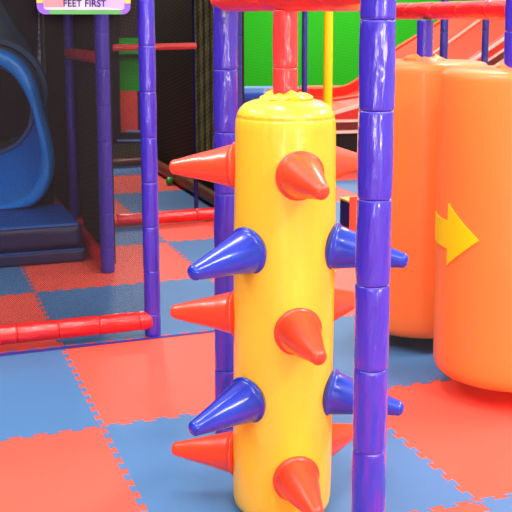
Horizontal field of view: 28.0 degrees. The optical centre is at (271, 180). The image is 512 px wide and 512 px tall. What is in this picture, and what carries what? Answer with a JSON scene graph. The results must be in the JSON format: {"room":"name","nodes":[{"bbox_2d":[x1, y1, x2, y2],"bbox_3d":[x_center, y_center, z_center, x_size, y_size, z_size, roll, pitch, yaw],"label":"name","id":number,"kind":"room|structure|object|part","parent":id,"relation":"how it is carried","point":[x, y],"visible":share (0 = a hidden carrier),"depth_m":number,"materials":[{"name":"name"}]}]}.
{"room":"indoor playground","nodes":[
{"label":"indoor playground","id":0,"kind":"room"},
{"bbox_2d":[43,15,47,116],"bbox_3d":[-3.260,-1.179,6.191,0.120,3.400,18.600,0,9,0],"label":"wall","id":1,"kind":"structure","parent":0,"point":[43,15],"depth_m":14.43,"materials":[{"name":"grey paint"}]},
{"bbox_2d":[0,166,511,511],"bbox_3d":[-1.057,0.268,7.892,20.000,0.001,20.000,-3,10,-20],"label":"floor","id":2,"kind":"structure","parent":0,"point":[92,423],"depth_m":3.99,"materials":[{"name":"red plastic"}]},
{"bbox_2d":[0,0,54,209],"bbox_3d":[-2.060,-0.779,7.541,0.848,2.178,2.063,-2,9,-14],"label":"slide","id":3,"kind":"object","parent":2,"relation":"on","point":[26,55],"visible":0.66,"depth_m":7.33,"materials":[{"name":"blue plastic"}]},
{"bbox_2d":[37,12,44,70],"bbox_3d":[-2.390,-1.130,8.959,0.776,2.418,0.036,-2,9,-12],"label":"wall","id":4,"kind":"structure","parent":2,"relation":"on","point":[40,24],"depth_m":9.01,"materials":[{"name":"stone"}]},
{"bbox_3d":[-2.390,-1.130,8.959,0.741,2.418,0.030,-2,9,-12],"label":"panel","id":5,"kind":"part","parent":4,"relation":"part of","materials":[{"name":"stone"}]},
{"bbox_2d":[0,204,85,267],"bbox_3d":[-2.087,0.375,6.451,1.700,0.247,0.741,-3,10,-20],"label":"mat","id":6,"kind":"object","parent":2,"relation":"on","point":[17,214],"visible":0.57,"depth_m":6.34,"materials":[{"name":"blue plastic"}]},
{"bbox_2d":[63,14,78,218],"bbox_3d":[-1.400,-0.844,7.096,0.068,2.449,0.068,0,9,0],"label":"post","id":7,"kind":"object","parent":2,"relation":"on","point":[68,39],"visible":0.56,"depth_m":7.13,"materials":[{"name":"purple"}]},
{"bbox_3d":[-1.561,-2.055,6.660,2.100,0.060,3.400,-3,10,-20],"label":"deck","id":8,"kind":"object","parent":7,"relation":"on","visible":0},
{"bbox_2d":[194,0,214,153],"bbox_3d":[-0.462,-1.073,7.681,0.268,2.117,0.032,0,9,0],"label":"curtain","id":9,"kind":"object","parent":8,"relation":"hanging from","point":[204,69],"visible":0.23,"depth_m":7.72,"materials":[{"name":"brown fabric"}]},
{"bbox_2d":[54,194,100,267],"bbox_3d":[-1.518,0.270,7.601,0.094,0.093,3.070,-3,10,-20],"label":"rail","id":10,"kind":"object","parent":2,"relation":"on","point":[58,201],"visible":0.16,"depth_m":6.58,"materials":[{"name":"red"}]},
{"bbox_2d":[44,14,115,262],"bbox_3d":[-1.438,-0.879,7.402,0.037,2.418,2.686,-3,10,-20],"label":"safety net","id":11,"kind":"structure","parent":2,"relation":"on","point":[55,66],"depth_m":7.13,"materials":[{"name":"brown fabric"}]},
{"bbox_3d":[-0.987,-0.681,6.172,0.036,2.418,0.036,-3,10,-20],"label":"edge post","id":12,"kind":"part","parent":11,"relation":"part of","materials":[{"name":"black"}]},
{"bbox_2d":[94,14,114,272],"bbox_3d":[-0.985,-0.661,5.960,0.084,2.449,0.084,0,9,0],"label":"post","id":13,"kind":"object","parent":2,"relation":"on","point":[100,29],"visible":0.6,"depth_m":6.00,"materials":[{"name":"purple plastic"}]},
{"bbox_2d":[67,48,94,62],"bbox_3d":[-1.193,-0.795,6.521,0.076,0.076,1.223,-3,9,-20],"label":"rail","id":14,"kind":"object","parent":13,"relation":"attached to","point":[72,49],"visible":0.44,"depth_m":6.39,"materials":[{"name":"red plastic"}]},
{"bbox_2d":[112,43,196,50],"bbox_3d":[-0.691,-0.789,6.048,0.505,0.039,0.039,-4,10,-20],"label":"rail","id":15,"kind":"object","parent":13,"relation":"attached to","point":[161,46],"visible":0.76,"depth_m":6.06,"materials":[{"name":"red plastic"}]},
{"bbox_2d":[113,144,140,158],"bbox_3d":[-1.498,-0.318,10.989,0.698,0.170,0.100,0,9,0],"label":"wall","id":16,"kind":"structure","parent":2,"relation":"on","point":[123,146],"depth_m":10.94,"materials":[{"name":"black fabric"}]},
{"bbox_2d":[110,0,140,143],"bbox_3d":[-1.408,-1.347,10.818,0.694,1.916,0.110,0,9,0],"label":"framed panel","id":17,"kind":"object","parent":16,"relation":"on","point":[123,25],"visible":0.26,"depth_m":10.86,"materials":[{"name":"black fabric"}]},
{"bbox_3d":[-1.666,-1.401,10.815,0.108,1.809,0.100,0,9,0],"label":"frame post","id":18,"kind":"part","parent":17,"relation":"part of","materials":[{"name":"black"}]},
{"bbox_3d":[-1.435,-1.318,10.813,0.592,0.031,0.070,0,9,0],"label":"frame rail","id":19,"kind":"part","parent":17,"relation":"part of","materials":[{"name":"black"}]},
{"bbox_3d":[-1.454,-0.458,10.967,0.601,0.113,0.100,0,9,0],"label":"frame rail","id":20,"kind":"part","parent":17,"relation":"part of","materials":[{"name":"black"}]},
{"bbox_3d":[-1.407,-1.227,10.853,0.455,0.557,0.020,0,9,0],"label":"cloth panel","id":21,"kind":"part","parent":17,"relation":"part of","materials":[{"name":"green fabric"}]},
{"bbox_3d":[-1.539,-0.737,10.932,0.233,0.437,0.020,0,9,0],"label":"cloth panel","id":22,"kind":"part","parent":17,"relation":"part of","materials":[{"name":"red fabric"}]},
{"bbox_3d":[-1.310,-0.737,10.932,0.242,0.437,0.020,0,9,0],"label":"cloth panel","id":23,"kind":"part","parent":17,"relation":"part of","materials":[{"name":"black fabric"}]},
{"bbox_2d":[113,158,140,166],"bbox_3d":[-1.418,-0.187,10.403,0.577,0.082,0.082,-3,10,-20],"label":"rail","id":24,"kind":"object","parent":2,"relation":"on","point":[127,160],"visible":0.18,"depth_m":10.36,"materials":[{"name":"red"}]},
{"bbox_2d":[80,207,213,226],"bbox_3d":[-0.831,0.270,7.509,1.228,0.094,0.094,-4,10,-22],"label":"rail","id":25,"kind":"object","parent":2,"relation":"on","point":[198,214],"visible":0.44,"depth_m":7.53,"materials":[{"name":"red plastic"}]},
{"bbox_2d":[137,0,160,336],"bbox_3d":[-0.576,-0.466,4.746,0.084,2.449,0.079,1,9,4],"label":"post","id":26,"kind":"object","parent":2,"relation":"on","point":[146,54],"visible":0.98,"depth_m":4.78,"materials":[{"name":"purple plastic"}]},
{"bbox_2d":[0,0,143,324],"bbox_3d":[-1.222,-0.360,4.526,1.301,2.089,0.001,-3,10,-20],"label":"safety net","id":27,"kind":"object","parent":26,"relation":"attached to","point":[66,53],"visible":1,"depth_m":4.68,"materials":[{"name":"grey"}]},
{"bbox_2d":[37,0,129,13],"bbox_3d":[-0.834,-0.877,4.548,0.416,0.276,0.008,-3,10,-20],"label":"sign","id":28,"kind":"object","parent":27,"relation":"attached to","point":[43,6],"visible":1,"depth_m":4.56,"materials":[{"name":"purple"}]},
{"bbox_2d":[0,311,152,344],"bbox_3d":[-1.208,0.704,4.702,1.330,0.092,0.093,-3,10,-20],"label":"rail","id":29,"kind":"object","parent":26,"relation":"attached to","point":[132,321],"visible":0.99,"depth_m":4.77,"materials":[{"name":"red plastic"}]},
{"bbox_2d":[166,177,172,184],"bbox_3d":[-0.930,0.004,9.305,0.071,0.071,0.071,0,9,0],"label":"ball","id":30,"kind":"object","parent":2,"relation":"on","point":[169,180],"visible":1,"depth_m":9.28,"materials":[{"name":"green plastic"}]},
{"bbox_2d":[158,160,214,205],"bbox_3d":[-0.739,0.024,9.035,0.113,0.113,2.700,-3,10,-20],"label":"rail","id":31,"kind":"object","parent":2,"relation":"on","point":[205,193],"visible":0.48,"depth_m":8.88,"materials":[{"name":"brown"}]},
{"bbox_2d":[192,0,197,208],"bbox_3d":[-0.593,-0.965,7.846,0.033,2.449,0.033,0,9,0],"label":"post","id":32,"kind":"object","parent":2,"relation":"on","point":[193,1],"visible":0.57,"depth_m":7.89,"materials":[{"name":"purple"}]},
{"bbox_2d":[154,0,243,189],"bbox_3d":[-0.702,-1.132,8.970,0.038,2.418,2.836,-3,10,-20],"label":"wall","id":33,"kind":"structure","parent":2,"relation":"on","point":[173,18],"depth_m":9.51,"materials":[{"name":"brown fabric"}]},
{"bbox_3d":[-0.702,-1.132,8.970,0.030,2.418,2.800,-3,10,-20],"label":"panel","id":34,"kind":"part","parent":33,"relation":"part of","materials":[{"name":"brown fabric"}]},
{"bbox_3d":[-0.226,-0.922,7.671,0.036,2.418,0.036,-3,10,-20],"label":"edge post","id":35,"kind":"part","parent":33,"relation":"part of","materials":[{"name":"black"}]},
{"bbox_2d":[213,5,237,433],"bbox_3d":[-0.162,-0.278,3.583,0.097,2.449,0.085,1,9,4],"label":"post","id":36,"kind":"object","parent":2,"relation":"on","point":[225,23],"visible":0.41,"depth_m":3.57,"materials":[{"name":"purple plastic"}]},
{"bbox_2d":[236,11,241,109],"bbox_3d":[-0.262,-0.917,7.550,0.084,2.449,0.084,0,9,0],"label":"post","id":37,"kind":"object","parent":2,"relation":"on","point":[239,41],"visible":0.21,"depth_m":7.53,"materials":[{"name":"purple plastic"}]},
{"bbox_2d":[244,88,268,102],"bbox_3d":[-0.180,-0.473,9.951,0.324,0.806,0.600,0,9,0],"label":"foam block","id":38,"kind":"object","parent":2,"relation":"on","point":[250,94],"visible":0.08,"depth_m":9.62,"materials":[{"name":"blue plastic"}]},
{"bbox_2d":[244,86,298,88],"bbox_3d":[-0.149,-1.100,14.773,1.070,0.509,0.120,0,9,0],"label":"wall","id":39,"kind":"structure","parent":2,"relation":"on","point":[264,87],"depth_m":14.68,"materials":[{"name":"blue paint"}]},
{"bbox_2d":[169,89,408,511],"bbox_3d":[0.041,0.372,3.124,0.717,1.303,0.716,0,9,0],"label":"column","id":40,"kind":"structure","parent":2,"relation":"on","point":[284,250],"depth_m":2.99,"materials":[{"name":"yellow plastic"}]},
{"bbox_2d":[273,10,297,94],"bbox_3d":[0.039,-0.357,3.002,0.074,0.282,0.075,0,9,0],"label":"pole","id":41,"kind":"object","parent":40,"relation":"on","point":[285,23],"visible":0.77,"depth_m":2.97,"materials":[{"name":"red plastic"}]},
{"bbox_2d":[302,11,307,92],"bbox_3d":[0.227,-0.928,7.143,0.088,2.599,0.088,0,9,0],"label":"upright pole","id":42,"kind":"object","parent":2,"relation":"on","point":[304,13],"visible":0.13,"depth_m":7.13,"materials":[{"name":"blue plastic"}]},
{"bbox_2d":[300,86,337,87],"bbox_3d":[0.844,-1.098,14.723,0.876,0.521,0.120,0,9,0],"label":"wall","id":43,"kind":"structure","parent":2,"relation":"on","point":[300,86],"depth_m":14.63,"materials":[{"name":"red paint"}]},
{"bbox_2d":[323,11,335,271],"bbox_3d":[0.326,-0.737,5.959,0.117,2.599,0.117,0,9,0],"label":"upright pole","id":44,"kind":"object","parent":2,"relation":"on","point":[328,15],"visible":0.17,"depth_m":5.94,"materials":[{"name":"yellow paint"}]},
{"bbox_2d":[340,196,357,231],"bbox_3d":[0.644,0.223,7.356,0.270,0.258,0.186,-3,10,-20],"label":"box","id":45,"kind":"object","parent":2,"relation":"on","point":[348,205],"visible":0.25,"depth_m":7.26,"materials":[{"name":"red plastic"}]},
{"bbox_3d":[0.673,0.236,7.275,0.270,0.258,0.012,-3,10,-20],"label":"panel","id":46,"kind":"part","parent":45,"relation":"part of","materials":[{"name":"red plastic"}]},
{"bbox_2d":[351,0,396,511],"bbox_3d":[0.247,-0.095,2.446,0.097,2.449,0.087,1,9,4],"label":"post","id":47,"kind":"object","parent":2,"relation":"on","point":[377,35],"visible":1,"depth_m":2.46,"materials":[{"name":"purple plastic"}]},
{"bbox_2d":[210,0,359,11],"bbox_3d":[0.039,-0.534,2.975,0.087,0.087,1.260,-3,10,-20],"label":"rail","id":48,"kind":"object","parent":47,"relation":"attached to","point":[226,5],"visible":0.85,"depth_m":2.87,"materials":[{"name":"red plastic"}]},
{"bbox_2d":[267,19,504,152],"bbox_3d":[1.272,-1.104,11.314,2.652,1.602,1.992,-3,10,-20],"label":"slide","id":49,"kind":"object","parent":2,"relation":"on","point":[464,36],"visible":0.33,"depth_m":11.17,"materials":[{"name":"red plastic"}]},
{"bbox_3d":[1.609,-1.217,10.353,2.652,1.050,0.012,-3,10,-20],"label":"edge trim","id":50,"kind":"part","parent":49,"relation":"part of","materials":[{"name":"beige"}]},
{"bbox_3d":[1.606,-1.013,10.396,2.652,1.002,0.032,-3,10,-20],"label":"edge trim","id":51,"kind":"part","parent":49,"relation":"part of","materials":[{"name":"beige"}]},
{"bbox_3d":[1.609,-1.119,10.369,2.652,0.998,0.012,-3,10,-20],"label":"edge trim","id":52,"kind":"part","parent":49,"relation":"part of","materials":[{"name":"beige"}]},
{"bbox_3d":[2.126,-1.651,11.505,0.858,0.583,0.015,-3,10,-20],"label":"edge trim","id":53,"kind":"part","parent":49,"relation":"part of","materials":[{"name":"beige"}]},
{"bbox_2d":[389,53,487,338],"bbox_3d":[0.698,0.048,4.794,0.583,1.276,0.582,0,9,0],"label":"column","id":54,"kind":"structure","parent":2,"relation":"on","point":[417,78],"depth_m":4.52,"materials":[{"name":"orange plastic"}]},
{"bbox_2d":[416,20,432,56],"bbox_3d":[0.697,-0.632,4.685,0.074,0.200,0.074,0,9,0],"label":"pole","id":55,"kind":"object","parent":54,"relation":"on","point":[424,27],"visible":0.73,"depth_m":4.65,"materials":[{"name":"purple plastic"}]},
{"bbox_2d":[439,0,448,58],"bbox_3d":[1.229,-0.960,7.341,0.060,2.599,0.060,0,9,0],"label":"post","id":56,"kind":"object","parent":2,"relation":"on","point":[444,24],"visible":0.12,"depth_m":7.31,"materials":[{"name":"purple plastic"}]},
{"bbox_2d":[433,60,511,391],"bbox_3d":[0.970,0.152,4.106,0.623,1.262,0.618,0,9,0],"label":"column","id":57,"kind":"structure","parent":2,"relation":"on","point":[472,333],"depth_m":3.89,"materials":[{"name":"orange plastic"}]},
{"bbox_2d":[504,0,511,67],"bbox_3d":[0.949,-0.964,3.916,0.094,1.100,0.095,0,9,0],"label":"pole","id":58,"kind":"object","parent":57,"relation":"on","point":[508,3],"visible":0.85,"depth_m":3.96,"materials":[{"name":"purple plastic"}]},
{"bbox_2d":[396,0,505,19],"bbox_3d":[0.762,-0.754,4.546,0.079,0.079,1.090,-3,10,-20],"label":"rail","id":59,"kind":"object","parent":58,"relation":"attached to","point":[486,9],"visible":0.93,"depth_m":4.41,"materials":[{"name":"red plastic"}]},
{"bbox_2d":[481,0,489,64],"bbox_3d":[1.628,-1.039,7.834,0.053,2.599,0.053,0,9,0],"label":"post","id":60,"kind":"object","parent":2,"relation":"on","point":[485,22],"visible":0.16,"depth_m":7.81,"materials":[{"name":"purple plastic"}]},
{"bbox_2d":[244,0,482,87],"bbox_3d":[2.150,-2.668,15.432,10.700,3.400,0.120,0,9,0],"label":"wall","id":61,"kind":"structure","parent":0,"point":[258,25],"depth_m":15.47,"materials":[{"name":"green paint"}]}
]}

